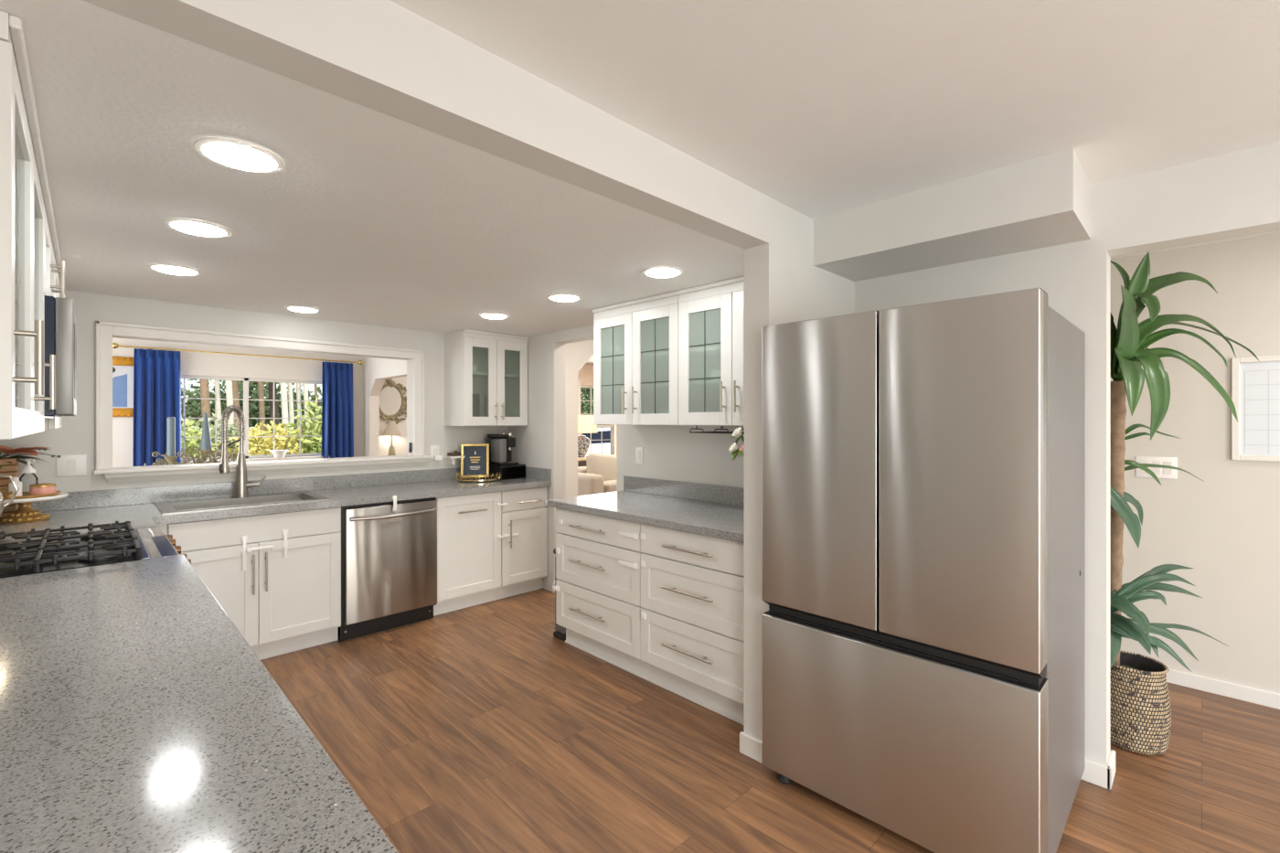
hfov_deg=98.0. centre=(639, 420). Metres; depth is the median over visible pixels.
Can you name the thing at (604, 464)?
throw pillow
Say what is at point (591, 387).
window
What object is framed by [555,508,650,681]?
base cabinet
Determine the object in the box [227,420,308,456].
shrub
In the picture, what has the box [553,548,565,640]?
trash can
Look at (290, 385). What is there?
tree
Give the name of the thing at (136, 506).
countertop
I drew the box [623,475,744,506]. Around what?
backsplash
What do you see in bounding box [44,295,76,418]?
microwave
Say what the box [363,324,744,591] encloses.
wall
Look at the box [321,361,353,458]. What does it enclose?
curtain
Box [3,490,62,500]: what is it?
round tray
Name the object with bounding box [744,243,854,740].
wall column
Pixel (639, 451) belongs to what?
light switch
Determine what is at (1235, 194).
wall
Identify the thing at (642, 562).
safety latch
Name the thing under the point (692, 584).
base cabinet
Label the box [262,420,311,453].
shrub
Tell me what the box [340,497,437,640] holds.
dishwasher
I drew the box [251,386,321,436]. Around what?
evergreen tree
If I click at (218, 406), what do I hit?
tree
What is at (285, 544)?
safety latch
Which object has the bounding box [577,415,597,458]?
table lamp
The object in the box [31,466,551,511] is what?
backsplash
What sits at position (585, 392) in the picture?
evergreen tree
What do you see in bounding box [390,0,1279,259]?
ceiling
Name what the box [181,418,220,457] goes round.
shrub
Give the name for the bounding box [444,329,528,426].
upper cabinet
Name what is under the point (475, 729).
floor
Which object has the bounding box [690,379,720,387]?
shelf
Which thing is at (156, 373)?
curtain
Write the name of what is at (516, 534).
safety latch
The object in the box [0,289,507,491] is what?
wall
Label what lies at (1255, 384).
calendar
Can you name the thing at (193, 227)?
recessed light
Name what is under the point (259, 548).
safety latch
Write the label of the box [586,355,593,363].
ceiling
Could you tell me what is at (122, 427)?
wall
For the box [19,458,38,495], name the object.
soap dispenser
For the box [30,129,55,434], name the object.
upper cabinet
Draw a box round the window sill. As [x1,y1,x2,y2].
[143,455,335,466]
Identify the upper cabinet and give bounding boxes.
[0,10,43,439]
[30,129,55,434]
[42,195,65,298]
[44,250,62,429]
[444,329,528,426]
[592,290,678,425]
[676,276,744,426]
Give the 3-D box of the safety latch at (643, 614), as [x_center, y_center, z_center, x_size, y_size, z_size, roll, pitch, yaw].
[0.018,1.027,2.935,0.010,0.034,0.034,0,0,-45]
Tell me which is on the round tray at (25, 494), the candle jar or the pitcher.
the candle jar
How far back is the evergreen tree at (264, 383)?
23.67 m
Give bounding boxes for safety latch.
[240,534,247,571]
[245,544,273,552]
[281,528,288,557]
[392,495,396,511]
[497,502,507,506]
[497,533,518,539]
[552,585,559,591]
[618,530,638,539]
[618,559,638,569]
[640,533,645,540]
[640,560,645,567]
[640,611,646,619]
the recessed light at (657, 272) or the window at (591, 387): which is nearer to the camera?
the recessed light at (657, 272)
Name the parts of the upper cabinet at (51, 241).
door, crown moulding, door, handle, handle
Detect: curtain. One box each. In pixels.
[132,348,181,466]
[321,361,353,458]
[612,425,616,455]
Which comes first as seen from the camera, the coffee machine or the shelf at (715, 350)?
the shelf at (715, 350)
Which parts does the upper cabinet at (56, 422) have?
door, crown moulding, door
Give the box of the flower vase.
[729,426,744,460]
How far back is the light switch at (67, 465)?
3.12 m
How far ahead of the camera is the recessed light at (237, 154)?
1.50 m
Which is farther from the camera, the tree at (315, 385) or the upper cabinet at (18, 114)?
the tree at (315, 385)
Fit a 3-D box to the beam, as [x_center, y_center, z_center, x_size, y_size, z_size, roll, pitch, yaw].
[-0.082,-0.975,1.762,3.205,0.490,0.119,0,0,-45]
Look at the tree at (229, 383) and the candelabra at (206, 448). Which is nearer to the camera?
the candelabra at (206, 448)
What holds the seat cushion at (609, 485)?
on the sofa
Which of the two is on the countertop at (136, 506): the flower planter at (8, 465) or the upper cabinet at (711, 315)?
the flower planter at (8, 465)
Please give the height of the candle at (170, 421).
0.390 m
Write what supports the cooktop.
in the gas range
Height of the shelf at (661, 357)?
0.018 m
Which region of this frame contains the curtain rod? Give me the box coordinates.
[112,342,362,364]
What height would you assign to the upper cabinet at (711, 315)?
0.753 m
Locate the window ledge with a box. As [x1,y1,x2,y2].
[93,454,433,483]
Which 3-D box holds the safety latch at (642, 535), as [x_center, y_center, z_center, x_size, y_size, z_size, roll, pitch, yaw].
[0.016,0.610,2.938,0.010,0.034,0.034,0,0,-45]
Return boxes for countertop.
[0,463,551,541]
[0,554,398,852]
[547,475,744,542]
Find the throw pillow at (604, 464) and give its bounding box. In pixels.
[586,452,616,480]
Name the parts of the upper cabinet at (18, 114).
door, glass pane, crown moulding, handle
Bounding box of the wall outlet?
[430,445,441,460]
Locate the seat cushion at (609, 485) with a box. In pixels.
[603,480,616,492]
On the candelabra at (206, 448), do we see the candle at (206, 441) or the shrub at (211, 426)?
the candle at (206, 441)
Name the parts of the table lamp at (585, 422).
lamp shade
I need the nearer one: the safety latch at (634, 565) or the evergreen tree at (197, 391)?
the safety latch at (634, 565)
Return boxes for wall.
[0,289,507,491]
[112,337,611,467]
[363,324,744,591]
[565,339,593,497]
[854,141,1279,765]
[1110,233,1279,693]
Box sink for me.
[153,490,330,514]
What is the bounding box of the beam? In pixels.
[81,0,813,261]
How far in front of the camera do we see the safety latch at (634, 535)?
3.00 m
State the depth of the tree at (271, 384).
18.64 m
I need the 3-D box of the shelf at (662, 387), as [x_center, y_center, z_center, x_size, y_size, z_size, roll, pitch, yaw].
[0.098,-0.212,3.529,0.308,0.018,0.702,0,0,-45]
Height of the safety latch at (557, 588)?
0.034 m
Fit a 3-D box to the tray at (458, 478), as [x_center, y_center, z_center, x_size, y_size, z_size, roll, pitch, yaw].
[-1.342,0.461,4.647,0.365,0.068,0.361,0,0,-45]
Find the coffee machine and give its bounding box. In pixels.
[485,434,518,465]
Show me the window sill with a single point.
(318, 456)
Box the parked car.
[582,426,610,455]
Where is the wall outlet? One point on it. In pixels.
(434, 449)
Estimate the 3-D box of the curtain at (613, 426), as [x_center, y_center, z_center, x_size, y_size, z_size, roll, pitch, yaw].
[-0.428,0.725,10.983,0.263,1.330,0.063,0,0,-45]
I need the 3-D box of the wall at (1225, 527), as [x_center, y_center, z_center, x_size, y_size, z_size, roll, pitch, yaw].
[3.660,0.195,2.291,0.135,2.430,4.900,0,0,-45]
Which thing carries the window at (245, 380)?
in the wall at (122, 427)
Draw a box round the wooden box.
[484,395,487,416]
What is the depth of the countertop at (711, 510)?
3.26 m
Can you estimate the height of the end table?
0.790 m
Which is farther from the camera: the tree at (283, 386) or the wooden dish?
the tree at (283, 386)
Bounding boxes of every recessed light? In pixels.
[147,263,202,276]
[163,217,232,237]
[192,137,284,173]
[284,305,320,312]
[479,312,509,319]
[546,293,581,301]
[641,266,683,277]
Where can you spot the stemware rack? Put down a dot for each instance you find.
(721, 427)
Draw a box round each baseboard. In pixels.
[739,731,762,763]
[1080,749,1115,789]
[1165,668,1279,709]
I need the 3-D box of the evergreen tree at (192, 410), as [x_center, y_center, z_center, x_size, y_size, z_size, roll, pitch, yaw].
[-15.394,0.166,18.529,3.655,2.906,1.976,0,0,-45]
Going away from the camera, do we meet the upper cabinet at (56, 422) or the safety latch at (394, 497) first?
the upper cabinet at (56, 422)
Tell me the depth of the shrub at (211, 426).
9.92 m
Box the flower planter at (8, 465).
[0,446,61,518]
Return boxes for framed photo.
[112,356,133,416]
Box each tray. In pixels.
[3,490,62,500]
[456,471,501,481]
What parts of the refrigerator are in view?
door, freezer drawer, door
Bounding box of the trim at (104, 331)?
[95,320,424,469]
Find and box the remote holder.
[408,442,411,452]
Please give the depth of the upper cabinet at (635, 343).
3.51 m
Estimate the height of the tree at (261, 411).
9.203 m
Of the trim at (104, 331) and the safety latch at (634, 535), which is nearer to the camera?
the safety latch at (634, 535)
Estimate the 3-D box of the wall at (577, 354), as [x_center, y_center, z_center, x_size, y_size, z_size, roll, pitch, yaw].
[0.927,0.110,7.477,6.155,2.600,0.125,0,0,-45]
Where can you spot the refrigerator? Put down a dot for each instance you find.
(923, 464)
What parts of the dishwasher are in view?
kick plate, handle, vent panel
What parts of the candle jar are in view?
lid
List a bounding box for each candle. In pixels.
[166,416,175,456]
[200,412,212,449]
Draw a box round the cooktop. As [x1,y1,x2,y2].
[0,528,149,578]
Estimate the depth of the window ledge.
3.71 m
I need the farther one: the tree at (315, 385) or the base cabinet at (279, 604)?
the tree at (315, 385)
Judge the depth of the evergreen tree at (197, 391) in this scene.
22.00 m
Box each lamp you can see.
[382,421,401,455]
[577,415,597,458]
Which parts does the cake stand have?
plate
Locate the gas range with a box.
[0,520,191,578]
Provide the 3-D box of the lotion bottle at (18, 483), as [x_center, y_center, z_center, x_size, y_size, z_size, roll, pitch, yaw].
[-3.029,0.321,2.700,0.046,0.100,0.046,0,0,-45]
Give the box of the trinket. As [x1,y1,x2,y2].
[4,490,13,496]
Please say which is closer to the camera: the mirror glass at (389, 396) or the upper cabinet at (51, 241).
the upper cabinet at (51, 241)
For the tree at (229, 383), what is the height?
9.203 m
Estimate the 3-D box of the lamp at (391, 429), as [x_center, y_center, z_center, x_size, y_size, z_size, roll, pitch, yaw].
[-3.505,0.333,7.861,0.250,0.655,0.250,0,0,-45]
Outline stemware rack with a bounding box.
[689,425,744,434]
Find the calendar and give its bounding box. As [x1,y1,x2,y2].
[1231,354,1279,461]
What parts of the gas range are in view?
burner, burner, burner, burner, control panel, knob, knob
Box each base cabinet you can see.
[157,523,167,534]
[167,500,341,660]
[433,490,501,616]
[496,486,547,599]
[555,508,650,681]
[640,523,744,725]
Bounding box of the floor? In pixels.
[260,587,1279,852]
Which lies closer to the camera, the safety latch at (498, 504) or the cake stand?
the cake stand
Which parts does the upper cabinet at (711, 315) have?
crown moulding, handle, handle, door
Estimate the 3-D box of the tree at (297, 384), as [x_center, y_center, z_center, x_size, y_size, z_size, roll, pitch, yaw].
[-10.828,-2.989,17.586,2.206,9.203,2.382,0,0,-9]
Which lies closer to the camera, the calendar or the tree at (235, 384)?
the calendar
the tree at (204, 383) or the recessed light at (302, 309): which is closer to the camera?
the recessed light at (302, 309)
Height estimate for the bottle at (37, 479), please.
0.112 m
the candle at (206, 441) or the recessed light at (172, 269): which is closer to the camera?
the recessed light at (172, 269)
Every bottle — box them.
[8,476,22,496]
[19,472,38,495]
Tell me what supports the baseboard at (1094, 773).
attached to the wall at (1235, 194)
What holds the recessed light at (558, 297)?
in the ceiling at (370, 217)
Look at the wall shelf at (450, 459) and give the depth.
4.61 m
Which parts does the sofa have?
backrest, arm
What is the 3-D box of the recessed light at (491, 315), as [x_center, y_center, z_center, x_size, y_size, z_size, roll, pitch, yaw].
[-1.011,-0.721,3.855,0.204,0.017,0.204,0,0,-45]
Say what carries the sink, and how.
in the countertop at (136, 506)
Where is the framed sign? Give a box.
[460,443,489,478]
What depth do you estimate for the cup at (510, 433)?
4.79 m
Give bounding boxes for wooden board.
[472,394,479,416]
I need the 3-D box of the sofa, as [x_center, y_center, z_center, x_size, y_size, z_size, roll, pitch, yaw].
[-0.316,1.060,8.671,1.960,0.700,1.000,0,0,-45]
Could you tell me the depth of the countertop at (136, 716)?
0.88 m
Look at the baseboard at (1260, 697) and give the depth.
2.85 m
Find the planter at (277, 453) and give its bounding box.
[269,449,288,458]
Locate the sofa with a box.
[577,466,616,496]
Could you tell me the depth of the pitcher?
2.55 m
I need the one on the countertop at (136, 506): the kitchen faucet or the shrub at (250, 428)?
the kitchen faucet
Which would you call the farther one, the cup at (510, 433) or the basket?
the cup at (510, 433)
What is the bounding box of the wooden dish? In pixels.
[447,450,460,456]
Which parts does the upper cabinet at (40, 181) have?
glass pane, door, crown moulding, handle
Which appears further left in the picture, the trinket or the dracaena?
the trinket
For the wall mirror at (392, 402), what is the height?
0.759 m
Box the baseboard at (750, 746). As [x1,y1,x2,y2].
[739,731,762,763]
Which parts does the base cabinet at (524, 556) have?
handle, drawer, door, handle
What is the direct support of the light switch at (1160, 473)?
attached to the wall at (1225, 527)
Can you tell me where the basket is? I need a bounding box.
[1110,650,1171,755]
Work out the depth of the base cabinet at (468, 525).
4.14 m
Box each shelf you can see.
[443,455,464,464]
[472,372,519,379]
[602,351,669,364]
[602,383,669,391]
[690,345,720,356]
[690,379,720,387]
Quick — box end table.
[577,455,586,466]
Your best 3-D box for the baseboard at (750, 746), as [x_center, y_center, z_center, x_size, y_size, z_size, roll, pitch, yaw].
[0.481,1.367,2.321,0.018,0.085,0.150,0,0,-45]
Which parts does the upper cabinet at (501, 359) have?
door, crown moulding, handle, handle, door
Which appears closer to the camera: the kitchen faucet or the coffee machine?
the kitchen faucet
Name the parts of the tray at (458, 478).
mirror plate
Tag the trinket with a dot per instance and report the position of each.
(10, 494)
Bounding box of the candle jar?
[29,482,56,495]
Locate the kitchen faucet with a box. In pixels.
[219,405,266,497]
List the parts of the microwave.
door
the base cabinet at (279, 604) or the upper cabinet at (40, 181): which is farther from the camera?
the base cabinet at (279, 604)
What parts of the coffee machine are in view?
lid, water tank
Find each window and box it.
[181,370,322,460]
[577,379,612,454]
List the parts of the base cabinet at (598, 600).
handle, handle, handle, drawer, drawer, drawer, shoe moulding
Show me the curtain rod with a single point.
(114, 345)
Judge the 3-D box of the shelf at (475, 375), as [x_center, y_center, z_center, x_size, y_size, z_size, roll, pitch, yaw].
[-1.319,-0.390,4.760,0.565,0.018,0.278,0,0,-45]
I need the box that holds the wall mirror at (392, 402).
[379,378,406,424]
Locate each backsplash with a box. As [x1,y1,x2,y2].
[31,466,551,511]
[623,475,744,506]
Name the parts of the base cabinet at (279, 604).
door, handle, false drawer, handle, door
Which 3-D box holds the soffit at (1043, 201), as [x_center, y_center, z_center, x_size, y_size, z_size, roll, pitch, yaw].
[1.279,-0.841,2.362,0.427,0.259,0.945,0,0,-45]
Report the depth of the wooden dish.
4.62 m
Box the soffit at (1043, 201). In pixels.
[813,148,1090,281]
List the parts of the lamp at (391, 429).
lamp shade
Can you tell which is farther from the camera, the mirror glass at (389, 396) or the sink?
the mirror glass at (389, 396)
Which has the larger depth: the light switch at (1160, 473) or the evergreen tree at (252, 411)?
the evergreen tree at (252, 411)
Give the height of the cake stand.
0.124 m
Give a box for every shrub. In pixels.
[181,412,257,455]
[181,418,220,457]
[211,425,266,448]
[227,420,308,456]
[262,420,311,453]
[283,396,321,453]
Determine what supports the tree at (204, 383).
on the lawn
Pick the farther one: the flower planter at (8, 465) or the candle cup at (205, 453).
the candle cup at (205, 453)
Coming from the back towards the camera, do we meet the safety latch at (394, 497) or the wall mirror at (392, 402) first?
the wall mirror at (392, 402)
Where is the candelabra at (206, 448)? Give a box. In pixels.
[151,412,238,465]
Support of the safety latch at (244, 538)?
attached to the base cabinet at (279, 604)
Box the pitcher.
[0,474,18,516]
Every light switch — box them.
[56,454,86,476]
[635,447,643,464]
[1135,456,1177,479]
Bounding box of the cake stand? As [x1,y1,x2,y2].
[0,491,68,523]
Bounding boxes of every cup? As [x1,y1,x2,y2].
[200,448,212,463]
[505,431,512,437]
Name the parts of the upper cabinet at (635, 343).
door, handle, handle, crown moulding, door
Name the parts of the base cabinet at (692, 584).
handle, handle, handle, drawer, drawer, drawer, shoe moulding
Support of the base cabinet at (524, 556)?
on the floor
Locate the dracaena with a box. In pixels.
[1110,251,1259,755]
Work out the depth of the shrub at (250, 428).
10.50 m
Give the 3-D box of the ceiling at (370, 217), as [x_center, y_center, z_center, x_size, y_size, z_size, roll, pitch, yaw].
[-1.239,-0.980,2.968,3.260,0.500,3.220,0,0,-45]
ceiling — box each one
[0,0,744,337]
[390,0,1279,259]
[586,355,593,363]
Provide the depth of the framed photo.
6.00 m
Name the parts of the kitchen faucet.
support arm, lever handle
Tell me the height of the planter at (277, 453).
0.095 m
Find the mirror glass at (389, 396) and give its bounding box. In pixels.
[379,385,401,415]
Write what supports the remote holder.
attached to the wall at (76, 436)
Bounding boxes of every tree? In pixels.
[181,378,255,425]
[181,391,223,437]
[195,380,289,444]
[199,379,211,428]
[208,380,221,434]
[225,380,234,430]
[232,380,257,429]
[239,382,309,426]
[248,381,277,445]
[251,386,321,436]
[257,381,265,437]
[280,383,288,437]
[287,383,294,435]
[296,383,302,444]
[302,384,309,432]
[314,384,321,423]
[580,387,593,415]
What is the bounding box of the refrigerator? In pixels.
[762,288,1084,852]
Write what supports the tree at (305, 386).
on the lawn
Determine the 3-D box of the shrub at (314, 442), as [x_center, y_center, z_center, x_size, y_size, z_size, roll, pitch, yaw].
[-5.962,0.578,10.162,0.952,2.068,0.871,0,0,-45]
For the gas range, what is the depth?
2.07 m
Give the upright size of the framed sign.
0.283 m

